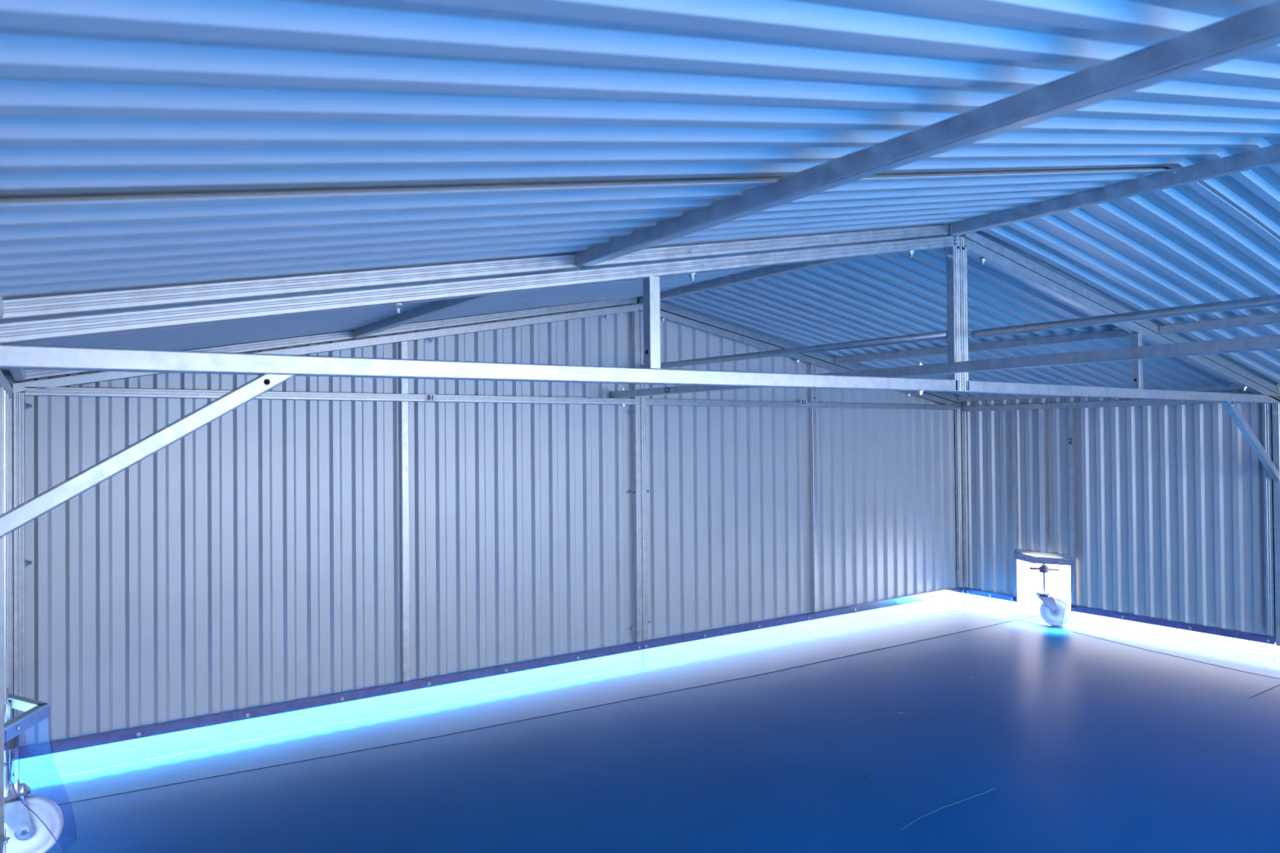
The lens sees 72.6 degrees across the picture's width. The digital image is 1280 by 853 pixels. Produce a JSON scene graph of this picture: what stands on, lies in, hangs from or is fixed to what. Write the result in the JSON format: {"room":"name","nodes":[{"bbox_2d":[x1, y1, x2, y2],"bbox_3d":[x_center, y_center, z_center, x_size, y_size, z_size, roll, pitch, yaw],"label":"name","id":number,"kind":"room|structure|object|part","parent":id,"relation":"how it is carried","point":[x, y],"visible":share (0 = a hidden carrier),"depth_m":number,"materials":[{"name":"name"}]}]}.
{"room":"metal storage shed","nodes":[
{"label":"metal storage shed","id":0,"kind":"room"},
{"bbox_2d":[2,297,960,746],"bbox_3d":[0.000,0.280,5.616,6.648,2.277,0.022,0,-1,-34],"label":"wall","id":1,"kind":"structure","parent":0,"point":[252,559],"depth_m":4.86,"materials":[{"name":"grey metal"}]},
{"bbox_2d":[13,303,642,759],"bbox_3d":[-1.347,0.320,4.662,3.257,2.208,0.038,0,-1,-34],"label":"wall frame","id":2,"kind":"object","parent":1,"relation":"attached to","point":[55,386],"visible":0.88,"depth_m":4.55,"materials":[{"name":"metal"}]},
{"bbox_2d":[13,297,635,382],"bbox_3d":[-1.368,-0.512,4.665,3.228,0.634,0.036,0,-1,-34],"label":"rafter","id":3,"kind":"object","parent":2,"relation":"on","point":[348,335],"visible":0.57,"depth_m":4.69,"materials":[{"name":"metal"}]},
{"bbox_3d":[-1.355,-0.465,4.671,3.257,0.639,0.034,0,-1,-34],"label":"rail","id":4,"kind":"part","parent":2,"relation":"part of","materials":[{"name":"metal"}]},
{"bbox_3d":[-1.338,1.402,4.651,3.257,0.044,0.034,0,-1,-34],"label":"rail","id":5,"kind":"part","parent":2,"relation":"part of","materials":[{"name":"metal"}]},
{"bbox_3d":[-1.352,-0.156,4.668,3.173,0.041,0.034,0,-1,-34],"label":"rail","id":6,"kind":"part","parent":2,"relation":"part of","materials":[{"name":"metal"}]},
{"bbox_2d":[18,641,643,783],"bbox_3d":[-1.317,1.449,4.636,3.236,0.162,0.010,0,-1,-34],"label":"bolts","id":7,"kind":"object","parent":1,"relation":"attached to","point":[247,715],"visible":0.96,"depth_m":4.39,"materials":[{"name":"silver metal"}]},
{"bbox_2d":[641,330,946,368],"bbox_3d":[0.666,-0.385,4.646,0.035,0.054,2.279,0,-1,-34],"label":"pipe","id":8,"kind":"object","parent":1,"relation":"attached to","point":[943,334],"visible":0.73,"depth_m":4.31,"materials":[{"name":"metal"}]},
{"bbox_2d":[639,303,963,648],"bbox_3d":[1.364,0.316,6.508,3.299,2.208,0.038,0,-1,-34],"label":"wall frame","id":9,"kind":"object","parent":1,"relation":"attached to","point":[812,405],"visible":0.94,"depth_m":6.28,"materials":[{"name":"metal"}]},
{"bbox_3d":[1.374,1.398,6.496,3.299,0.044,0.034,0,-1,-34],"label":"rail","id":10,"kind":"part","parent":9,"relation":"part of","materials":[{"name":"metal"}]},
{"bbox_3d":[1.357,-0.467,6.516,3.299,0.642,0.034,0,-1,-34],"label":"rail","id":11,"kind":"part","parent":9,"relation":"part of","materials":[{"name":"metal"}]},
{"bbox_2d":[640,302,960,403],"bbox_3d":[1.368,-0.515,6.526,3.270,0.637,0.036,0,-1,-34],"label":"rafter","id":12,"kind":"object","parent":9,"relation":"on","point":[668,308],"visible":0.69,"depth_m":6.14,"materials":[{"name":"metal"}]},
{"bbox_3d":[1.360,-0.160,6.513,3.215,0.041,0.034,0,-1,-34],"label":"rail","id":13,"kind":"part","parent":9,"relation":"part of","materials":[{"name":"metal"}]},
{"bbox_2d":[643,586,963,666],"bbox_3d":[1.384,1.445,6.474,3.288,0.162,0.010,0,-1,-34],"label":"flap","id":14,"kind":"object","parent":1,"relation":"attached to","point":[923,597],"visible":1,"depth_m":6.91,"materials":[{"name":"clear plastic"},{"name":"galvanised steel"},{"name":"bright zinc"}]},
{"bbox_2d":[0,0,1279,397],"bbox_3d":[1.882,-0.578,2.848,6.728,0.669,6.775,0,-1,-34],"label":"ceiling","id":15,"kind":"structure","parent":0,"point":[144,144],"depth_m":1.45,"materials":[{"name":"grey metal"}]},
{"bbox_2d":[12,598,1279,852],"bbox_3d":[3.975,1.473,-0.224,18.558,0.014,20.000,0,-1,-34],"label":"floor","id":16,"kind":"structure","parent":0,"point":[1086,740],"depth_m":4.06,"materials":[{"name":"blue"}]},
{"bbox_2d":[4,390,63,852],"bbox_3d":[-2.246,0.711,3.159,0.191,1.700,0.229,-1,-1,36],"label":"support post","id":17,"kind":"object","parent":16,"relation":"on","point":[27,833],"visible":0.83,"depth_m":3.12,"materials":[{"name":"white metal"}]},
{"bbox_3d":[-2.288,0.436,3.117,0.036,1.150,0.044,0,-1,-34],"label":"jack post","id":18,"kind":"part","parent":17,"relation":"part of","materials":[{"name":"silver metal"}]},
{"bbox_3d":[-2.268,1.121,3.119,0.075,0.056,0.210,0,-1,-34],"label":"jack handle","id":19,"kind":"part","parent":17,"relation":"part of","materials":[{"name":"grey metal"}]},
{"bbox_3d":[-2.267,1.315,3.117,0.110,0.006,0.135,-1,-1,42],"label":"mounting plate","id":20,"kind":"part","parent":17,"relation":"part of","materials":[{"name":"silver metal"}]},
{"bbox_3d":[-2.267,1.309,3.117,0.110,0.006,0.135,-1,-1,42],"label":"foot plate","id":21,"kind":"part","parent":17,"relation":"part of","materials":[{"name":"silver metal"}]},
{"bbox_2d":[901,788,995,830],"bbox_3d":[1.243,1.532,3.509,0.641,0.002,0.024,0,-1,-36],"label":"thread","id":22,"kind":"object","parent":16,"relation":"on","point":[994,788],"visible":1,"depth_m":3.51,"materials":[{"name":"teal"}]},
{"bbox_2d":[1029,408,1071,626],"bbox_3d":[3.193,0.702,6.806,0.286,1.700,0.138,-1,-1,40],"label":"castor","id":23,"kind":"object","parent":16,"relation":"on","point":[1052,608],"visible":1,"depth_m":6.81,"materials":[{"name":"white metal"}]},
{"bbox_3d":[3.160,0.428,6.834,0.036,1.150,0.044,0,-1,-34],"label":"jack post","id":24,"kind":"part","parent":23,"relation":"part of","materials":[{"name":"silver metal"}]},
{"bbox_3d":[3.166,1.113,6.826,0.207,0.056,0.076,-1,-1,40],"label":"jack handle","id":25,"kind":"part","parent":23,"relation":"part of","materials":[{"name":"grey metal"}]},
{"bbox_3d":[3.167,1.301,6.824,0.110,0.006,0.135,-1,-1,42],"label":"foot plate","id":26,"kind":"part","parent":23,"relation":"part of","materials":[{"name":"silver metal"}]},
{"bbox_2d":[960,387,1279,635],"bbox_3d":[4.650,0.538,4.694,0.020,1.658,6.745,0,-1,-34],"label":"wall","id":27,"kind":"structure","parent":0,"point":[1170,499],"depth_m":6.28,"materials":[{"name":"grey metal"}]},
{"bbox_2d":[964,591,1016,615],"bbox_3d":[2.882,1.440,7.200,0.010,0.162,0.480,0,-1,-34],"label":"flap","id":28,"kind":"object","parent":27,"relation":"attached to","point":[1011,598],"visible":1,"depth_m":7.11,"materials":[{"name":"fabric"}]},
{"bbox_2d":[1013,552,1073,631],"bbox_3d":[3.075,1.271,6.763,0.238,0.523,0.492,0,-1,-34],"label":"guard","id":29,"kind":"object","parent":27,"relation":"attached to","point":[1039,560],"visible":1,"depth_m":6.71,"materials":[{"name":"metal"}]},
{"bbox_2d":[960,399,1275,644],"bbox_3d":[3.387,0.607,6.483,0.050,1.590,2.270,0,-1,-34],"label":"wall frame","id":30,"kind":"object","parent":27,"relation":"attached to","point":[1267,407],"visible":0.93,"depth_m":6.62,"materials":[{"name":"metal"}]},
{"bbox_3d":[2.899,1.392,7.217,0.034,0.044,0.485,0,-1,-34],"label":"rail","id":31,"kind":"part","parent":30,"relation":"part of","materials":[{"name":"metal"}]},
{"bbox_3d":[3.387,-0.165,6.497,0.034,0.045,2.270,0,-1,-34],"label":"rail","id":32,"kind":"part","parent":30,"relation":"part of","materials":[{"name":"metal"}]},
{"bbox_2d":[958,383,1242,401],"bbox_3d":[3.355,-0.251,6.470,0.040,0.050,2.274,0,-1,-34],"label":"beam","id":33,"kind":"structure","parent":30,"relation":"on","point":[1233,386],"depth_m":6.80,"materials":[{"name":"metal"}]},
{"bbox_3d":[3.666,1.373,6.090,0.034,0.044,1.327,0,-1,-34],"label":"rail","id":34,"kind":"part","parent":30,"relation":"part of","materials":[{"name":"metal"}]},
{"bbox_2d":[959,236,1279,403],"bbox_3d":[2.688,-0.476,4.614,3.238,0.664,0.041,0,-1,-34],"label":"roof truss","id":35,"kind":"object","parent":27,"relation":"attached to","point":[1139,333],"visible":0.79,"depth_m":4.23,"materials":[{"name":"metal"}]},
{"bbox_3d":[1.368,-0.477,3.716,0.045,0.656,0.040,0,-1,-34],"label":"king post","id":36,"kind":"part","parent":35,"relation":"part of","materials":[{"name":"metal"}]},
{"bbox_2d":[834,328,1131,364],"bbox_3d":[2.122,-0.505,5.635,0.040,0.058,2.274,0,-1,-34],"label":"purlin","id":37,"kind":"object","parent":35,"relation":"on","point":[1114,334],"visible":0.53,"depth_m":5.41,"materials":[{"name":"metal"}]},
{"bbox_2d":[959,231,1279,394],"bbox_3d":[2.702,-0.530,4.628,3.200,0.652,0.036,0,-1,-34],"label":"rafter","id":38,"kind":"object","parent":35,"relation":"on","point":[975,237],"visible":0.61,"depth_m":4.25,"materials":[{"name":"metal"}]},
{"bbox_2d":[970,294,1279,338],"bbox_3d":[2.614,-0.412,1.886,0.035,0.056,4.367,0,-1,-33],"label":"roof beam","id":39,"kind":"structure","parent":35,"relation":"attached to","point":[1268,300],"depth_m":3.13,"materials":[{"name":"metal"}]},
{"bbox_3d":[2.593,-0.336,4.547,0.042,0.294,0.040,0,-1,-34],"label":"queen post","id":40,"kind":"part","parent":35,"relation":"part of","materials":[{"name":"metal"}]},
{"bbox_2d":[1160,312,1279,334],"bbox_3d":[4.017,-0.547,2.849,0.040,0.046,4.376,0,-1,-34],"label":"purlin","id":41,"kind":"object","parent":35,"relation":"on","point":[1273,318],"visible":1,"depth_m":4.40,"materials":[{"name":"metal"}]},
{"bbox_2d":[1222,397,1279,480],"bbox_3d":[3.730,0.087,5.306,0.706,0.511,0.052,0,-1,-34],"label":"knee brace","id":42,"kind":"object","parent":35,"relation":"attached to","point":[1230,406],"visible":1,"depth_m":5.30,"materials":[{"name":"metal"}]},
{"bbox_2d":[1271,403,1279,646],"bbox_3d":[4.034,0.620,5.511,0.067,1.531,0.040,0,-1,-34],"label":"post","id":43,"kind":"object","parent":35,"relation":"attached to","point":[1275,406],"visible":0.94,"depth_m":5.51,"materials":[{"name":"metal"}]},
{"bbox_2d":[1071,608,1274,662],"bbox_3d":[3.647,1.420,6.077,0.010,0.162,1.328,0,-1,-34],"label":"flap","id":44,"kind":"object","parent":27,"relation":"attached to","point":[1073,609],"visible":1,"depth_m":5.94,"materials":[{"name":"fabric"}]},
{"bbox_3d":[-0.848,0.544,0.953,0.020,1.661,6.745,0,-1,-34],"label":"wall","id":45,"kind":"structure","parent":0,"visible":0},
{"bbox_2d":[2,828,8,852],"bbox_3d":[-1.765,1.428,2.395,0.010,0.162,1.328,0,-1,-34],"label":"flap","id":46,"kind":"object","parent":45,"relation":"attached to","point":[6,840],"visible":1,"depth_m":2.92,"materials":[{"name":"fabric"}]},
{"bbox_2d":[0,369,14,852],"bbox_3d":[-2.049,0.615,2.784,0.050,1.590,2.270,0,-1,-34],"label":"wall frame","id":47,"kind":"object","parent":45,"relation":"attached to","point":[4,384],"visible":0.8,"depth_m":2.94,"materials":[{"name":"metal"}]},
{"bbox_3d":[-1.784,1.381,2.381,0.034,0.044,1.327,0,-1,-34],"label":"rail","id":48,"kind":"part","parent":47,"relation":"part of","materials":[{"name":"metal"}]},
{"bbox_3d":[-2.063,-0.157,2.788,0.034,0.045,2.270,0,-1,-34],"label":"rail","id":49,"kind":"part","parent":47,"relation":"part of","materials":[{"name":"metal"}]},
{"bbox_3d":[-2.551,1.400,3.509,0.034,0.044,0.485,0,-1,-34],"label":"rail","id":50,"kind":"part","parent":47,"relation":"part of","materials":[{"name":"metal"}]},
{"bbox_2d":[0,320,25,381],"bbox_3d":[-2.027,-0.237,2.808,0.040,0.050,2.274,0,-1,-34],"label":"beam","id":51,"kind":"structure","parent":47,"relation":"on","point":[18,375],"depth_m":3.42,"materials":[{"name":"metal"}]},
{"bbox_2d":[9,751,16,786],"bbox_3d":[-2.529,1.448,3.518,0.010,0.162,0.480,0,-1,-34],"label":"flap","id":52,"kind":"object","parent":45,"relation":"attached to","point":[12,775],"visible":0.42,"depth_m":3.66,"materials":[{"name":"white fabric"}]},
{"bbox_2d":[4,693,62,852],"bbox_3d":[-2.194,1.279,3.178,0.238,0.523,0.492,0,-1,-34],"label":"guard","id":53,"kind":"object","parent":45,"relation":"attached to","point":[35,711],"visible":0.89,"depth_m":3.09,"materials":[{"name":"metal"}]},
{"bbox_3d":[-0.747,0.582,0.855,0.034,1.590,2.270,0,-1,-34],"label":"wall frame","id":54,"kind":"object","parent":45,"relation":"attached to","visible":0},
{"bbox_2d":[0,288,3,318],"bbox_3d":[-0.131,-0.285,0.022,0.040,0.050,4.376,0,-1,-34],"label":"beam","id":55,"kind":"structure","parent":54,"relation":"on","point":[1,295],"depth_m":1.79,"materials":[{"name":"metal"}]},
{"bbox_3d":[-1.380,0.636,1.827,0.044,1.515,0.040,0,-1,-34],"label":"post","id":56,"kind":"object","parent":45,"relation":"attached to","visible":0},
{"bbox_2d":[0,235,961,391],"bbox_3d":[-0.024,-0.465,2.768,3.316,0.679,0.041,0,-1,-34],"label":"roof truss","id":57,"kind":"object","parent":56,"relation":"on","point":[12,356],"visible":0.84,"depth_m":2.40,"materials":[{"name":"metal"}]},
{"bbox_2d":[0,373,294,537],"bbox_3d":[-1.114,0.057,2.014,0.606,0.369,0.031,0,-1,-34],"label":"knee brace","id":58,"kind":"object","parent":57,"relation":"attached to","point":[68,489],"visible":1,"depth_m":1.98,"materials":[{"name":"metal"}]},
{"bbox_2d":[353,268,580,337],"bbox_3d":[-0.841,-0.496,3.620,0.040,0.059,2.274,0,-1,-34],"label":"purlin","id":59,"kind":"object","parent":57,"relation":"on","point":[434,308],"visible":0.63,"depth_m":3.76,"materials":[{"name":"metal"}]},
{"bbox_2d":[0,223,950,321],"bbox_3d":[-0.040,-0.537,2.762,3.283,0.633,0.036,0,-1,-34],"label":"rafter","id":60,"kind":"object","parent":57,"relation":"on","point":[55,305],"visible":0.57,"depth_m":2.31,"materials":[{"name":"metal"}]},
{"bbox_3d":[0.038,-0.333,2.809,0.042,0.295,0.040,0,-1,-34],"label":"queen post","id":61,"kind":"part","parent":57,"relation":"part of","materials":[{"name":"metal"}]},
{"bbox_2d":[638,235,946,304],"bbox_3d":[0.650,-0.817,4.639,0.044,0.065,2.274,0,-1,-34],"label":"ridge purlin","id":62,"kind":"object","parent":57,"relation":"attached to","point":[765,272],"visible":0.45,"depth_m":4.72,"materials":[{"name":"metal"}]},
{"bbox_2d":[576,0,1279,267],"bbox_3d":[1.055,-0.538,0.834,0.040,0.046,4.376,0,-1,-34],"label":"purlin","id":63,"kind":"object","parent":57,"relation":"on","point":[1258,28],"visible":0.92,"depth_m":1.47,"materials":[{"name":"metal"}]},
{"bbox_2d":[610,334,1279,407],"bbox_3d":[1.723,-0.214,2.706,0.042,0.143,6.730,0,-1,-34],"label":"tie beam","id":64,"kind":"structure","parent":57,"relation":"attached to","point":[1272,342],"depth_m":3.07,"materials":[{"name":"metal"}]},
{"bbox_3d":[1.328,-0.477,3.689,0.045,0.656,0.040,0,-1,-34],"label":"king post","id":65,"kind":"part","parent":57,"relation":"part of","materials":[{"name":"metal"}]},
{"bbox_2d":[949,143,1279,235],"bbox_3d":[2.545,-0.857,1.853,0.044,0.050,4.376,0,-1,-34],"label":"ridge purlin","id":66,"kind":"object","parent":57,"relation":"on","point":[1269,155],"visible":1,"depth_m":3.05,"materials":[{"name":"metal"}]},
{"label":"outside","id":67,"kind":"structure","parent":0,"visible":0},
{"bbox_2d":[939,553,1279,657],"bbox_3d":[1.461,1.578,6.531,130.000,0.001,120.000,0,-1,-34],"label":"ground","id":68,"kind":"structure","parent":67,"point":[1030,580],"depth_m":7.49,"materials":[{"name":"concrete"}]}
]}

